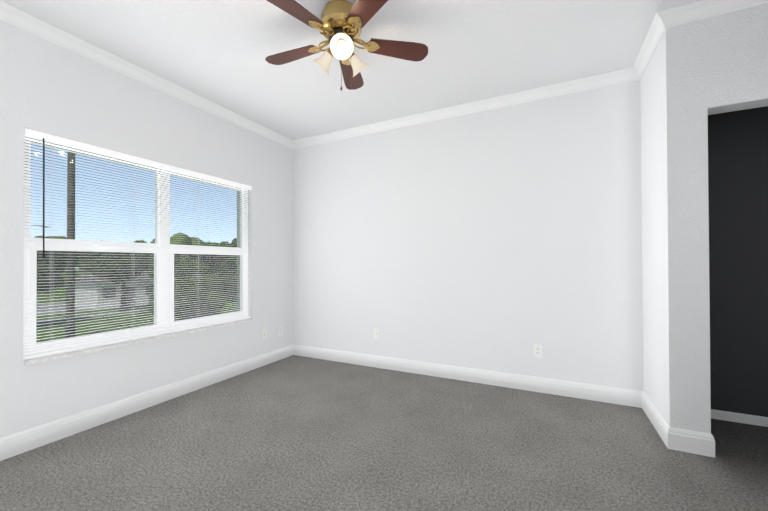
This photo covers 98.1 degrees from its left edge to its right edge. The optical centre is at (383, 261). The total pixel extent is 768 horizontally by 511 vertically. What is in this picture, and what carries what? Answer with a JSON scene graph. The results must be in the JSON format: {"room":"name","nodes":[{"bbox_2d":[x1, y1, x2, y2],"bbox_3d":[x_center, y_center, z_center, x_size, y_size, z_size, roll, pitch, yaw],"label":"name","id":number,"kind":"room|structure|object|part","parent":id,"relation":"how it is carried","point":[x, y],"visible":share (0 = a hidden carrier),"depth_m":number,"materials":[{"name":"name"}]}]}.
{"room":"empty bedroom","nodes":[
{"label":"empty bedroom","id":0,"kind":"room"},
{"bbox_2d":[0,20,292,437],"bbox_3d":[-2.318,-0.173,2.280,0.250,2.740,4.650,0,0,26],"label":"wall","id":1,"kind":"structure","parent":0,"point":[48,87],"depth_m":2.57,"materials":[{"name":"white paint"}]},
{"bbox_2d":[24,135,247,359],"bbox_3d":[-1.952,-0.102,2.948,0.083,1.482,1.805,0,0,26],"label":"window","id":2,"kind":"structure","parent":1,"relation":"in","point":[33,246],"depth_m":2.77,"materials":[{"name":"white plastic"}]},
{"bbox_2d":[24,128,250,358],"bbox_3d":[-1.887,-0.108,2.916,0.058,1.468,1.793,0,0,26],"label":"window blind","id":3,"kind":"object","parent":2,"relation":"attached to","point":[44,137],"visible":0.81,"depth_m":2.59,"materials":[{"name":"white plastic"}]},
{"bbox_2d":[36,251,239,341],"bbox_3d":[-1.983,0.244,2.962,0.002,0.702,1.717,0,0,26],"label":"screen","id":4,"kind":"object","parent":2,"relation":"attached to","point":[136,291],"depth_m":2.65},
{"bbox_2d":[24,318,253,365],"bbox_3d":[-1.890,0.649,2.914,0.088,0.022,1.803,0,0,26],"label":"window stool","id":5,"kind":"structure","parent":1,"relation":"attached to","point":[87,350],"depth_m":2.58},
{"bbox_2d":[0,345,291,460],"bbox_3d":[-2.139,1.130,2.325,0.014,0.133,4.400,0,0,26],"label":"baseboard","id":6,"kind":"structure","parent":1,"relation":"attached to","point":[17,443],"depth_m":2.55,"materials":[{"name":"white wood"}]},
{"bbox_2d":[0,1,295,148],"bbox_3d":[-2.129,-1.502,2.332,0.060,0.084,4.400,0,0,26],"label":"crown molding","id":7,"kind":"structure","parent":1,"relation":"attached to","point":[9,14],"depth_m":2.55,"materials":[{"name":"white wood"}]},
{"bbox_2d":[262,329,266,339],"bbox_3d":[-1.386,0.845,3.856,0.008,0.115,0.070,0,0,26],"label":"electrical outlet plate","id":8,"kind":"object","parent":1,"relation":"attached to","point":[264,333],"visible":1,"depth_m":3.86,"materials":[{"name":"white plastic"}]},
{"bbox_2d":[278,326,281,335],"bbox_3d":[-1.275,0.854,4.080,0.009,0.115,0.070,0,0,26],"label":"electrical outlet plate","id":9,"kind":"object","parent":1,"relation":"attached to","point":[279,330],"visible":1,"depth_m":4.08,"materials":[{"name":"white plastic"}]},
{"bbox_2d":[0,0,700,140],"bbox_3d":[0.218,-1.621,1.170,5.800,0.120,4.900,0,0,26],"label":"ceiling","id":10,"kind":"structure","parent":0,"point":[218,52],"depth_m":2.42,"materials":[{"name":"white paint"}]},
{"bbox_2d":[265,0,427,90],"bbox_3d":[-0.304,-1.291,2.078,1.068,0.525,1.091,0,0,26],"label":"ceiling fan","id":11,"kind":"object","parent":10,"relation":"hanging from","point":[339,24],"visible":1,"depth_m":2.02,"materials":[{"name":"brown wood"}]},
{"bbox_3d":[-0.611,-1.368,2.206,0.405,0.033,0.144,0,0,26],"label":"blade","id":12,"kind":"part","parent":11,"relation":"part of","materials":[{"name":"brown wood"}]},
{"bbox_3d":[-0.510,-1.371,1.793,0.198,0.033,0.395,0,0,26],"label":"blade","id":13,"kind":"part","parent":11,"relation":"part of","materials":[{"name":"brown wood"}]},
{"bbox_3d":[-0.267,-1.429,2.072,0.258,0.249,0.258,0,0,26],"label":"motor","id":14,"kind":"part","parent":11,"relation":"part of","materials":[{"name":"gold metal"}]},
{"bbox_3d":[-0.240,-1.368,2.440,0.238,0.033,0.385,0,0,26],"label":"blade","id":15,"kind":"part","parent":11,"relation":"part of","materials":[{"name":"brown wood"}]},
{"bbox_3d":[-0.074,-1.373,1.757,0.370,0.033,0.286,0,0,26],"label":"blade","id":16,"kind":"part","parent":11,"relation":"part of","materials":[{"name":"brown wood"}]},
{"bbox_3d":[0.091,-1.371,2.158,0.351,0.033,0.316,0,0,26],"label":"blade","id":17,"kind":"part","parent":11,"relation":"part of","materials":[{"name":"brown wood"}]},
{"bbox_2d":[0,355,767,510],"bbox_3d":[0.231,1.239,1.152,5.800,0.120,4.900,0,0,26],"label":"floor","id":18,"kind":"structure","parent":0,"point":[295,433],"depth_m":2.03,"materials":[{"name":"carpet"}]},
{"bbox_2d":[293,80,767,416],"bbox_3d":[1.256,-0.183,3.245,5.800,2.740,0.250,0,0,26],"label":"wall","id":19,"kind":"structure","parent":0,"point":[504,239],"depth_m":3.10,"materials":[{"name":"white paint"}]},
{"bbox_2d":[374,329,379,338],"bbox_3d":[-0.085,0.820,3.755,0.070,0.115,0.016,0,0,26],"label":"electrical outlet plate","id":20,"kind":"object","parent":19,"relation":"attached to","point":[376,333],"visible":1,"depth_m":3.75,"materials":[{"name":"white plastic"}]},
{"bbox_2d":[292,344,639,407],"bbox_3d":[0.472,1.126,3.480,3.609,0.133,0.014,0,0,26],"label":"baseboard","id":21,"kind":"structure","parent":19,"relation":"attached to","point":[621,396],"depth_m":3.22,"materials":[{"name":"white wood"}]},
{"bbox_2d":[292,68,641,148],"bbox_3d":[0.478,-1.506,3.462,3.549,0.084,0.060,0,0,26],"label":"crown molding","id":22,"kind":"structure","parent":19,"relation":"attached to","point":[624,75],"depth_m":3.23,"materials":[{"name":"white wood"}]},
{"bbox_2d":[533,344,541,357],"bbox_3d":[1.397,0.813,3.026,0.070,0.115,0.009,0,0,26],"label":"electrical outlet plate","id":23,"kind":"object","parent":19,"relation":"attached to","point":[537,350],"visible":1,"depth_m":3.02,"materials":[{"name":"white plastic"}]},
{"bbox_2d":[711,409,767,426],"bbox_3d":[2.887,1.142,2.285,1.541,0.066,0.011,0,0,26],"label":"baseboard","id":24,"kind":"structure","parent":19,"relation":"attached to","point":[715,414],"depth_m":2.43,"materials":[{"name":"white wood"}]},
{"bbox_2d":[640,41,662,416],"bbox_3d":[2.025,-0.191,2.433,0.120,2.740,0.522,0,0,26],"label":"wall","id":25,"kind":"structure","parent":0,"point":[651,242],"depth_m":2.43,"materials":[{"name":"white paint"}]},
{"bbox_2d":[632,24,663,79],"bbox_3d":[1.892,-1.519,2.389,0.060,0.084,0.570,0,0,26],"label":"crown molding","id":26,"kind":"structure","parent":25,"relation":"attached to","point":[652,39],"depth_m":2.42,"materials":[{"name":"white wood"}]},
{"bbox_2d":[640,391,675,449],"bbox_3d":[1.934,1.113,2.380,0.014,0.133,0.649,0,0,26],"label":"baseboard","id":27,"kind":"structure","parent":25,"relation":"attached to","point":[672,438],"depth_m":2.27,"materials":[{"name":"white wood"}]},
{"bbox_2d":[660,3,767,433],"bbox_3d":[2.570,-0.198,1.798,1.661,2.740,0.132,0,0,26],"label":"wall","id":28,"kind":"structure","parent":0,"point":[714,65],"depth_m":2.05,"materials":[{"name":"white paint"}]},
{"bbox_2d":[676,428,695,447],"bbox_3d":[2.089,1.146,2.385,0.021,0.066,0.502,0,0,26],"label":"baseboard","id":29,"kind":"structure","parent":28,"relation":"attached to","point":[686,437],"depth_m":2.05,"materials":[{"name":"white wood"}]},
{"bbox_2d":[652,0,767,31],"bbox_3d":[2.495,-1.526,1.734,1.721,0.084,0.060,0,0,26],"label":"crown molding","id":30,"kind":"structure","parent":28,"relation":"attached to","point":[663,20],"depth_m":2.03,"materials":[{"name":"white wood"}]},
{"label":"outside","id":31,"kind":"structure","parent":0,"visible":0},
{"bbox_2d":[36,270,236,342],"bbox_3d":[-180.512,6.204,93.047,399.740,0.500,600.000,0,0,26],"label":"lawn","id":32,"kind":"structure","parent":31,"point":[99,318],"depth_m":27.71,"materials":[{"name":"green plant"}]},
{"bbox_2d":[35,236,64,292],"bbox_3d":[-25.044,1.520,23.657,3.782,6.669,4.092,0,0,26],"label":"tree","id":33,"kind":"object","parent":32,"relation":"on","point":[49,268],"depth_m":24.09,"materials":[{"name":"green plant"}]},
{"bbox_2d":[34,236,78,266],"bbox_3d":[-67.248,0.165,64.995,10.998,10.265,10.795,0,0,26],"label":"tree","id":34,"kind":"object","parent":32,"relation":"on","point":[60,255],"depth_m":65.38,"materials":[{"name":"green plant"}]},
{"bbox_2d":[47,236,80,266],"bbox_3d":[-73.466,-0.338,75.441,12.959,11.455,12.432,0,0,26],"label":"tree","id":35,"kind":"object","parent":32,"relation":"on","point":[55,237],"depth_m":75.90,"materials":[{"name":"green plant"}]},
{"bbox_2d":[65,152,75,337],"bbox_3d":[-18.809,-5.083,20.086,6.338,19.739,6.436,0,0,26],"label":"utility pole","id":36,"kind":"object","parent":32,"relation":"on","point":[70,222],"depth_m":20.00,"materials":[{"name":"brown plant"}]},
{"bbox_2d":[75,260,96,276],"bbox_3d":[-34.040,2.412,39.144,3.606,5.196,3.708,0,0,26],"label":"street","id":37,"kind":"structure","parent":32,"relation":"on","point":[80,272],"depth_m":37.88,"materials":[{"name":"grey asphalt"}]},
{"bbox_2d":[36,298,147,323],"bbox_3d":[-40.946,4.884,23.972,23.200,0.040,600.000,0,0,26],"label":"street","id":38,"kind":"structure","parent":32,"relation":"on","point":[57,305],"depth_m":32.98,"materials":[{"name":"grey asphalt"}]},
{"bbox_2d":[78,240,112,263],"bbox_3d":[-66.330,0.298,77.307,8.102,10.148,8.404,0,0,26],"label":"tree","id":39,"kind":"object","parent":32,"relation":"on","point":[90,254],"depth_m":74.21,"materials":[{"name":"green plant"}]},
{"bbox_2d":[75,270,153,308],"bbox_3d":[-30.276,2.949,38.273,6.000,4.000,7.500,0,0,26],"label":"house","id":40,"kind":"structure","parent":32,"relation":"on","point":[134,289],"depth_m":35.72,"materials":[{"name":"white"}]},
{"bbox_2d":[90,252,144,311],"bbox_3d":[-25.371,1.684,31.927,4.077,6.441,4.090,0,0,26],"label":"tree","id":41,"kind":"object","parent":32,"relation":"on","point":[123,266],"depth_m":31.23,"materials":[{"name":"green plant"}]},
{"bbox_2d":[134,240,148,270],"bbox_3d":[-53.661,0.212,77.354,8.265,10.206,8.533,0,0,26],"label":"tree","id":42,"kind":"object","parent":32,"relation":"on","point":[143,241],"depth_m":74.84,"materials":[{"name":"green plant"}]},
{"bbox_2d":[147,233,206,319],"bbox_3d":[-12.087,1.551,20.310,3.620,6.438,4.047,0,0,26],"label":"tree","id":43,"kind":"object","parent":32,"relation":"on","point":[174,237],"depth_m":19.05,"materials":[{"name":"green plant"}]},
{"bbox_2d":[146,273,226,319],"bbox_3d":[-7.136,2.572,12.326,2.629,4.242,2.780,0,0,26],"label":"shrub","id":44,"kind":"object","parent":32,"relation":"on","point":[190,297],"depth_m":11.59,"materials":[{"name":"green plant"}]},
{"bbox_2d":[184,242,236,314],"bbox_3d":[-8.509,1.875,16.675,3.278,5.722,3.221,0,0,26],"label":"tree","id":45,"kind":"object","parent":32,"relation":"on","point":[233,289],"depth_m":16.16,"materials":[{"name":"green plant"}]},
{"bbox_2d":[220,239,236,255],"bbox_3d":[-35.538,-0.244,79.983,9.673,10.990,9.261,0,0,26],"label":"tree","id":46,"kind":"object","parent":32,"relation":"on","point":[234,243],"depth_m":79.31,"materials":[{"name":"green plant"}]}
]}

